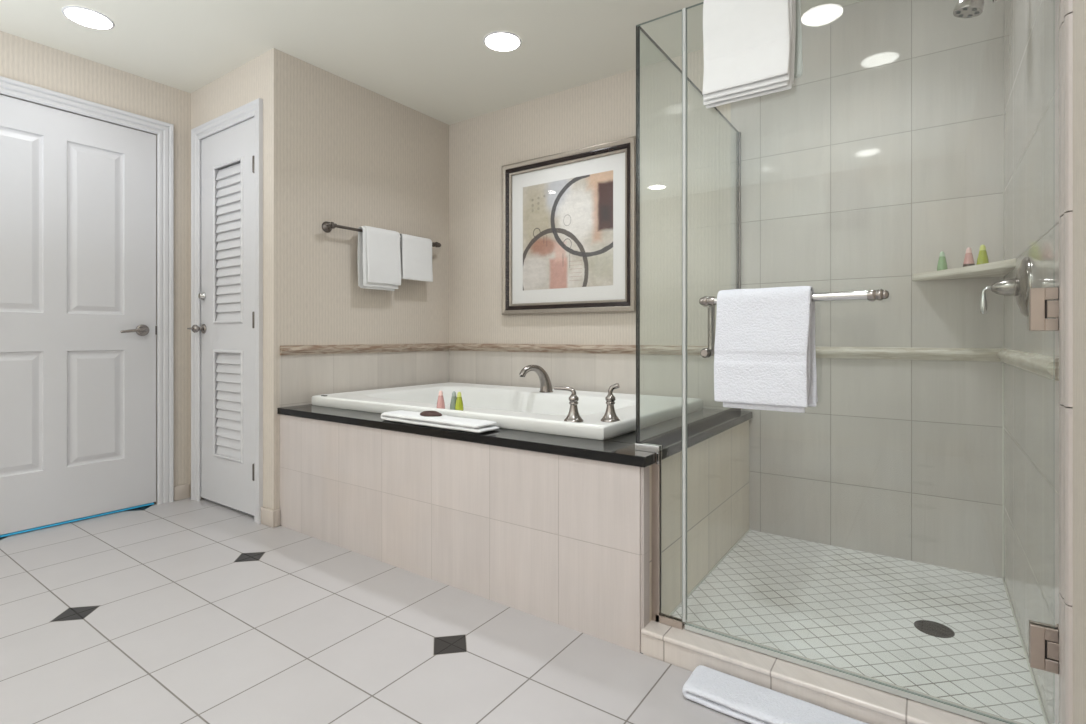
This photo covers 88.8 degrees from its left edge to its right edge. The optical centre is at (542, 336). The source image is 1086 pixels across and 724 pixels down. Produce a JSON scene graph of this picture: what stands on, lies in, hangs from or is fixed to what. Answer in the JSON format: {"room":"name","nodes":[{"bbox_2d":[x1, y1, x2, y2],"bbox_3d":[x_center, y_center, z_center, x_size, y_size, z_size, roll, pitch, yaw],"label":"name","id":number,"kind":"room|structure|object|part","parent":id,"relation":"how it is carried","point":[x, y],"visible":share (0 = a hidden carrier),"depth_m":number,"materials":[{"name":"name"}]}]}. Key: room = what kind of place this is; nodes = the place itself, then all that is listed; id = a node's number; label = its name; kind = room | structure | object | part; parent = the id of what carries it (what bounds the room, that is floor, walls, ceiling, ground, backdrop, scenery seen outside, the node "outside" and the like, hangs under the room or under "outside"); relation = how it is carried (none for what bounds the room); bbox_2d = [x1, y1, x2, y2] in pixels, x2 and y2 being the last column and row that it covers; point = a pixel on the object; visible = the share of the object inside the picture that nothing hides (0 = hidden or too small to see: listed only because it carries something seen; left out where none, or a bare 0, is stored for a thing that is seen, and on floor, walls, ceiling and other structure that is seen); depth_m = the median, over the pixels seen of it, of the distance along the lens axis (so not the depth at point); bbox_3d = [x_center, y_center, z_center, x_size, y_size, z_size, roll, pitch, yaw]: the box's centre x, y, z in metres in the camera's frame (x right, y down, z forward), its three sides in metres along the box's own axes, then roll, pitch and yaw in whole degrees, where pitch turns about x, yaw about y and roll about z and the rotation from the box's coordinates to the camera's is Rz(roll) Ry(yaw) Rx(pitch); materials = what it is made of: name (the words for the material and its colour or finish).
{"room":"bathroom","nodes":[
{"label":"bathroom","id":0,"kind":"room"},
{"bbox_2d":[0,31,190,503],"bbox_3d":[-3.248,-0.250,1.861,0.100,2.450,3.942,0,0,35],"label":"wall","id":1,"kind":"structure","parent":0,"point":[21,59],"depth_m":3.23,"materials":[{"name":"paint"}]},
{"bbox_2d":[0,95,156,537],"bbox_3d":[-2.492,-0.098,2.844,0.106,2.140,0.908,0,0,35],"label":"door","id":2,"kind":"structure","parent":1,"relation":"in","point":[78,328],"depth_m":2.91,"materials":[{"name":"white paint"}]},
{"bbox_3d":[-2.284,-0.033,3.098,0.056,0.029,0.131,0,0,35],"label":"lever","id":3,"kind":"part","parent":2,"relation":"part of","materials":[{"name":"silver metal"}]},
{"bbox_3d":[-2.280,-0.035,3.160,0.012,0.066,0.066,0,0,35],"label":"handle","id":4,"kind":"part","parent":2,"relation":"part of","materials":[{"name":"silver metal"}]},
{"bbox_2d":[0,76,173,504],"bbox_3d":[-2.490,-0.138,2.841,0.023,2.225,1.065,0,0,35],"label":"trim","id":5,"kind":"structure","parent":1,"relation":"attached to","point":[164,131],"depth_m":3.23,"materials":[{"name":"white paint"}]},
{"bbox_2d":[174,483,188,500],"bbox_3d":[-2.164,0.931,3.320,0.012,0.088,0.083,0,0,35],"label":"baseboard","id":6,"kind":"structure","parent":1,"relation":"attached to","point":[180,491],"depth_m":3.31,"materials":[{"name":"tile"}]},
{"bbox_2d":[191,54,262,498],"bbox_3d":[-1.770,-0.250,3.172,0.828,2.450,0.100,0,0,35],"label":"wall","id":7,"kind":"structure","parent":0,"point":[243,85],"depth_m":3.10,"materials":[{"name":"paper"}]},
{"bbox_2d":[187,117,253,515],"bbox_3d":[-1.794,-0.106,3.105,0.649,2.123,0.126,0,0,35],"label":"door","id":8,"kind":"structure","parent":7,"relation":"in","point":[226,296],"depth_m":3.12,"materials":[{"name":"white paint"}]},
{"bbox_3d":[-2.019,-0.045,3.252,0.056,0.056,0.062,0,0,35],"label":"handle","id":9,"kind":"part","parent":8,"relation":"part of","materials":[{"name":"silver metal"}]},
{"bbox_3d":[-1.769,0.384,3.110,0.333,0.618,0.009,0,0,35],"label":"vent frame","id":10,"kind":"part","parent":8,"relation":"part of","materials":[{"name":"white paint"}]},
{"bbox_3d":[-1.769,-0.526,3.110,0.333,0.910,0.009,0,0,35],"label":"vent frame","id":11,"kind":"part","parent":8,"relation":"part of","materials":[{"name":"white paint"}]},
{"bbox_2d":[191,98,262,523],"bbox_3d":[-1.783,-0.132,3.106,0.767,2.213,0.023,0,0,35],"label":"trim","id":12,"kind":"structure","parent":7,"relation":"attached to","point":[254,108],"depth_m":3.14,"materials":[{"name":"white paint"}]},
{"bbox_2d":[261,507,279,527],"bbox_3d":[-1.411,0.931,2.871,0.119,0.088,0.041,0,0,35],"label":"baseboard","id":13,"kind":"structure","parent":7,"relation":"attached to","point":[269,517],"depth_m":2.84,"materials":[{"name":"tile"}]},
{"bbox_2d":[263,48,448,509],"bbox_3d":[-1.028,-0.250,3.425,0.100,2.450,1.363,0,0,35],"label":"wall","id":14,"kind":"structure","parent":0,"point":[340,151],"depth_m":3.13,"materials":[{"name":"paper"}]},
{"bbox_2d":[280,343,448,355],"bbox_3d":[-1.003,0.073,3.354,0.023,0.052,1.210,0,0,35],"label":"trim","id":15,"kind":"structure","parent":14,"relation":"attached to","point":[354,348],"depth_m":3.24,"materials":[{"name":"stone"}]},
{"bbox_2d":[322,221,440,246],"bbox_3d":[-0.951,-0.608,3.372,0.088,0.062,0.865,0,0,35],"label":"towel rail","id":16,"kind":"object","parent":14,"relation":"attached to","point":[327,227],"visible":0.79,"depth_m":3.08,"materials":[{"name":"silver metal"}]},
{"bbox_3d":[-1.177,-0.608,3.053,0.066,0.062,0.100,0,0,-41],"label":"post","id":17,"kind":"part","parent":16,"relation":"part of","materials":[{"name":"silver metal"}]},
{"bbox_2d":[357,226,400,290],"bbox_3d":[-0.970,-0.459,3.295,0.075,0.367,0.275,0,0,35],"label":"hand towel","id":18,"kind":"object","parent":16,"relation":"hanging from","point":[379,255],"visible":1,"depth_m":3.25,"materials":[{"name":"fabric"}]},
{"bbox_2d":[400,234,432,281],"bbox_3d":[-0.812,-0.495,3.520,0.068,0.283,0.253,0,0,35],"label":"hand towel","id":19,"kind":"object","parent":16,"relation":"hanging from","point":[416,252],"visible":0.92,"depth_m":3.49,"materials":[{"name":"fabric"}]},
{"bbox_3d":[-0.731,-0.608,3.695,0.099,0.062,0.066,0,0,20],"label":"post","id":20,"kind":"part","parent":16,"relation":"part of","materials":[{"name":"silver metal"}]},
{"bbox_2d":[0,497,749,723],"bbox_3d":[-1.648,1.015,0.644,4.117,0.080,3.972,0,0,35],"label":"floor","id":21,"kind":"structure","parent":0,"point":[183,611],"depth_m":1.77,"materials":[{"name":"tile"}]},
{"bbox_2d":[280,414,648,652],"bbox_3d":[-0.512,0.687,2.303,2.029,0.576,0.050,0,0,35],"label":"surround","id":22,"kind":"object","parent":21,"relation":"on","point":[558,539],"visible":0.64,"depth_m":2.06,"materials":[{"name":"tile"}]},
{"bbox_2d":[277,404,751,467],"bbox_3d":[-0.172,0.383,2.779,2.043,0.032,1.245,0,0,35],"label":"deck","id":23,"kind":"object","parent":22,"relation":"on","point":[620,449],"visible":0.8,"depth_m":2.08,"materials":[{"name":"black stone"}]},
{"bbox_2d":[381,410,498,432],"bbox_3d":[-0.442,0.349,2.299,0.593,0.035,0.121,0,0,36],"label":"folded towel","id":24,"kind":"object","parent":23,"relation":"on","point":[444,421],"visible":0.98,"depth_m":2.22,"materials":[{"name":"fabric"}]},
{"bbox_2d":[420,411,441,415],"bbox_3d":[-0.473,0.322,2.325,0.112,0.020,0.064,0,0,29],"label":"packet","id":25,"kind":"object","parent":24,"relation":"on","point":[424,413],"visible":1,"depth_m":2.31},
{"bbox_2d":[637,26,740,443],"bbox_3d":[0.639,-0.320,2.272,0.022,1.373,1.151,0,0,35],"label":"screen","id":26,"kind":"object","parent":23,"relation":"on","point":[669,434],"visible":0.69,"depth_m":1.96,"materials":[{"name":"clear glass"}]},
{"bbox_2d":[682,665,867,723],"bbox_3d":[0.684,0.955,1.351,0.681,0.039,0.135,0,0,35],"label":"bath mat","id":27,"kind":"object","parent":21,"relation":"on","point":[735,697],"visible":1,"depth_m":1.43,"materials":[{"name":"fabric"}]},
{"bbox_2d":[641,620,1023,723],"bbox_3d":[0.733,0.962,1.482,0.967,0.126,0.130,0,0,35],"label":"kerb","id":28,"kind":"object","parent":21,"relation":"on","point":[685,649],"visible":0.62,"depth_m":1.48,"materials":[{"name":"tile"}]},
{"bbox_2d":[635,9,683,629],"bbox_3d":[0.367,-0.053,1.754,0.158,1.905,0.021,0,0,35],"label":"panel","id":29,"kind":"object","parent":28,"relation":"on","point":[657,615],"visible":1,"depth_m":1.75,"materials":[{"name":"clear glass"}]},
{"bbox_2d":[0,0,863,124],"bbox_3d":[-1.268,-1.525,1.190,4.117,0.100,5.305,0,0,35],"label":"ceiling","id":30,"kind":"structure","parent":0,"point":[431,58],"depth_m":2.73,"materials":[{"name":"paint"}]},
{"bbox_2d":[61,6,114,29],"bbox_3d":[-2.104,-1.470,2.570,0.192,0.009,0.192,0,0,35],"label":"recessed light","id":31,"kind":"object","parent":30,"relation":"in","point":[90,18],"visible":1,"depth_m":2.56,"materials":[{"name":"white paint"}]},
{"bbox_2d":[483,31,521,51],"bbox_3d":[-0.202,-1.470,2.775,0.192,0.009,0.192,0,0,35],"label":"recessed light","id":32,"kind":"object","parent":30,"relation":"in","point":[502,41],"visible":1,"depth_m":2.76,"materials":[{"name":"white paint"}]},
{"bbox_2d":[649,419,749,621],"bbox_3d":[0.633,0.687,2.257,0.098,0.576,1.181,0,0,35],"label":"wall","id":33,"kind":"structure","parent":0,"point":[718,466],"depth_m":2.14,"materials":[{"name":"tile"}]},
{"bbox_2d":[449,0,1003,577],"bbox_3d":[0.641,-0.250,3.032,3.089,2.450,0.100,0,0,35],"label":"wall","id":34,"kind":"structure","parent":0,"point":[885,156],"depth_m":2.50,"materials":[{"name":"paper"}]},
{"bbox_2d":[502,136,635,314],"bbox_3d":[0.126,-0.616,3.306,0.937,0.958,0.037,0,0,35],"label":"framed print","id":35,"kind":"object","parent":34,"relation":"attached to","point":[569,217],"visible":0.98,"depth_m":3.29,"materials":[{"name":"multicoloured paper"}]},
{"bbox_2d":[448,343,713,355],"bbox_3d":[0.138,0.073,3.308,1.947,0.052,0.023,0,0,35],"label":"trim","id":36,"kind":"structure","parent":34,"relation":"attached to","point":[694,350],"depth_m":3.25,"materials":[{"name":"stone"}]},
{"bbox_2d":[669,363,1048,723],"bbox_3d":[1.089,0.525,1.987,0.960,0.840,1.105,0,0,35],"label":"trim","id":37,"kind":"structure","parent":34,"relation":"attached to","point":[741,538],"depth_m":2.16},
{"bbox_2d":[815,347,1003,361],"bbox_3d":[1.389,0.073,2.437,0.982,0.052,0.023,0,0,35],"label":"trim","id":38,"kind":"structure","parent":34,"relation":"attached to","point":[893,353],"depth_m":2.33,"materials":[{"name":"stone"}]},
{"bbox_2d":[671,530,1044,723],"bbox_3d":[1.089,1.000,1.987,0.960,0.110,1.105,0,0,35],"label":"floor","id":39,"kind":"structure","parent":0,"point":[856,611],"depth_m":1.89,"materials":[{"name":"tile"}]},
{"bbox_2d":[914,620,954,637],"bbox_3d":[1.262,0.943,1.792,0.108,0.004,0.108,0,0,35],"label":"shower drain","id":40,"kind":"object","parent":39,"relation":"on","point":[932,628],"visible":1,"depth_m":1.79,"materials":[{"name":"silver metal"}]},
{"bbox_2d":[1004,0,1085,723],"bbox_3d":[0.380,-0.250,0.043,0.100,2.450,5.105,0,0,35],"label":"wall","id":41,"kind":"structure","parent":0,"point":[1028,24],"depth_m":1.45,"materials":[{"name":"tile"}]},
{"bbox_2d":[682,0,1058,723],"bbox_3d":[0.781,-0.055,1.458,0.861,1.902,0.139,0,0,35],"label":"shower door","id":42,"kind":"structure","parent":41,"relation":"attached to","point":[1043,638],"depth_m":1.43,"materials":[{"name":"clear glass"}]},
{"bbox_3d":[0.503,-0.026,1.688,0.030,0.182,0.078,0,0,35],"label":"pull handle","id":43,"kind":"part","parent":42,"relation":"part of","materials":[{"name":"silver metal"}]},
{"bbox_2d":[702,0,802,107],"bbox_3d":[0.597,-0.868,1.589,0.260,0.385,0.113,0,0,35],"label":"bath towel","id":44,"kind":"object","parent":42,"relation":"hanging from","point":[752,48],"visible":1,"depth_m":1.54,"materials":[{"name":"fabric"}]},
{"bbox_2d":[714,286,817,412],"bbox_3d":[0.603,0.033,1.513,0.257,0.332,0.070,0,0,35],"label":"bath towel","id":45,"kind":"object","parent":42,"relation":"hanging from","point":[765,351],"visible":1,"depth_m":1.48,"materials":[{"name":"fabric"}]},
{"bbox_3d":[1.127,0.690,1.224,0.025,0.095,0.052,0,0,35],"label":"wall plate","id":46,"kind":"part","parent":42,"relation":"part of","materials":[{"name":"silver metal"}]},
{"bbox_3d":[1.127,-0.060,1.224,0.025,0.095,0.052,0,0,35],"label":"wall plate","id":47,"kind":"part","parent":42,"relation":"part of","materials":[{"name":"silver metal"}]},
{"bbox_2d":[912,258,1015,280],"bbox_3d":[1.569,-0.247,2.097,0.298,0.029,0.375,0,0,35],"label":"corner shelf","id":48,"kind":"object","parent":41,"relation":"attached to","point":[999,268],"visible":1,"depth_m":2.09,"materials":[{"name":"stone"}]},
{"bbox_2d":[937,251,947,270],"bbox_3d":[1.597,-0.301,2.220,0.035,0.078,0.035,0,0,35],"label":"toiletry bottle","id":49,"kind":"object","parent":48,"relation":"on","point":[942,264],"visible":0.89,"depth_m":2.21,"materials":[{"name":"green"}]},
{"bbox_2d":[963,247,974,266],"bbox_3d":[1.646,-0.303,2.144,0.037,0.082,0.038,0,0,35],"label":"toiletry bottle","id":50,"kind":"object","parent":48,"relation":"on","point":[968,260],"visible":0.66,"depth_m":2.13,"materials":[{"name":"pink"}]},
{"bbox_2d":[976,245,988,264],"bbox_3d":[1.658,-0.304,2.093,0.038,0.084,0.038,0,0,35],"label":"toiletry bottle","id":51,"kind":"object","parent":48,"relation":"on","point":[982,258],"visible":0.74,"depth_m":2.08,"materials":[{"name":"yellow"}]},
{"bbox_2d":[953,0,996,17],"bbox_3d":[1.340,-1.074,1.663,0.179,0.189,0.077,0,0,35],"label":"shower","id":52,"kind":"object","parent":41,"relation":"attached to","point":[963,8],"visible":1,"depth_m":1.68,"materials":[{"name":"silver metal"}]},
{"bbox_2d":[979,257,1031,315],"bbox_3d":[1.387,-0.147,1.673,0.112,0.176,0.176,0,0,35],"label":"shower valve","id":53,"kind":"object","parent":41,"relation":"attached to","point":[1019,286],"visible":0.99,"depth_m":1.64,"materials":[{"name":"silver metal"}]},
{"bbox_3d":[1.354,-0.111,1.695,0.032,0.084,0.020,0,0,35],"label":"lever","id":54,"kind":"part","parent":53,"relation":"part of","materials":[{"name":"silver metal"}]},
{"bbox_3d":[1.423,-0.147,1.648,0.024,0.176,0.176,0,0,35],"label":"plate","id":55,"kind":"part","parent":53,"relation":"part of","materials":[{"name":"silver metal"}]},
{"bbox_2d":[997,349,1058,380],"bbox_3d":[1.456,0.073,1.694,0.023,0.052,1.125,0,0,35],"label":"trim","id":56,"kind":"structure","parent":41,"relation":"attached to","point":[1043,365],"depth_m":1.45,"materials":[{"name":"stone"}]},
{"bbox_2d":[1059,0,1072,723],"bbox_3d":[1.097,-0.250,1.169,0.010,2.450,0.108,0,0,35],"label":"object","id":57,"kind":"structure","parent":41,"relation":"attached to","point":[1065,6],"depth_m":1.13,"materials":[{"name":"tile"}]},
{"label":"outside","id":58,"kind":"structure","parent":0,"visible":0},
{"bbox_2d":[312,382,702,439],"bbox_3d":[-0.213,0.463,2.888,1.780,0.574,1.053,0,0,35],"label":"bathtub","id":59,"kind":"object","parent":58,"point":[510,407],"depth_m":2.74,"materials":[{"name":"plastic"}]},
{"bbox_2d":[437,391,444,408],"bbox_3d":[-0.451,0.280,2.449,0.037,0.082,0.037,0,0,35],"label":"toiletry bottle","id":60,"kind":"object","parent":59,"relation":"on","point":[440,402],"visible":0.88,"depth_m":2.44,"materials":[{"name":"pink"}]},
{"bbox_2d":[450,391,456,409],"bbox_3d":[-0.388,0.280,2.418,0.037,0.082,0.037,0,0,35],"label":"toiletry bottle","id":61,"kind":"object","parent":59,"relation":"on","point":[453,398],"visible":0.78,"depth_m":2.41,"materials":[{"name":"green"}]},
{"bbox_2d":[455,392,463,410],"bbox_3d":[-0.362,0.280,2.399,0.037,0.082,0.037,0,0,35],"label":"toiletry bottle","id":62,"kind":"object","parent":59,"relation":"on","point":[459,403],"visible":0.86,"depth_m":2.39,"materials":[{"name":"yellow plastic"}]},
{"bbox_2d":[519,365,552,392],"bbox_3d":[-0.034,0.242,3.162,0.215,0.162,0.080,0,0,-38],"label":"spout","id":63,"kind":"object","parent":59,"relation":"on","point":[545,383],"visible":1,"depth_m":3.17,"materials":[{"name":"silver metal"}]},
{"bbox_3d":[0.084,0.208,2.114,0.089,0.032,0.018,0,0,23],"label":"lever","id":64,"kind":"part","parent":59,"relation":"part of","materials":[{"name":"silver metal"}]},
{"bbox_3d":[0.099,0.256,2.112,0.116,0.129,0.074,0,0,35],"label":"faucet handle","id":65,"kind":"part","parent":59,"relation":"part of","materials":[{"name":"silver metal"}]},
{"bbox_3d":[0.116,0.269,2.100,0.074,0.104,0.074,0,0,35],"label":"handle","id":66,"kind":"part","parent":59,"relation":"part of","materials":[{"name":"silver metal"}]},
{"bbox_3d":[0.256,0.249,2.109,0.074,0.145,0.074,0,0,35],"label":"faucet handle","id":67,"kind":"part","parent":59,"relation":"part of","materials":[{"name":"silver metal"}]},
{"bbox_3d":[0.269,0.200,2.109,0.044,0.047,0.022,0,0,11],"label":"lever","id":68,"kind":"part","parent":59,"relation":"part of","materials":[{"name":"silver metal"}]}
]}

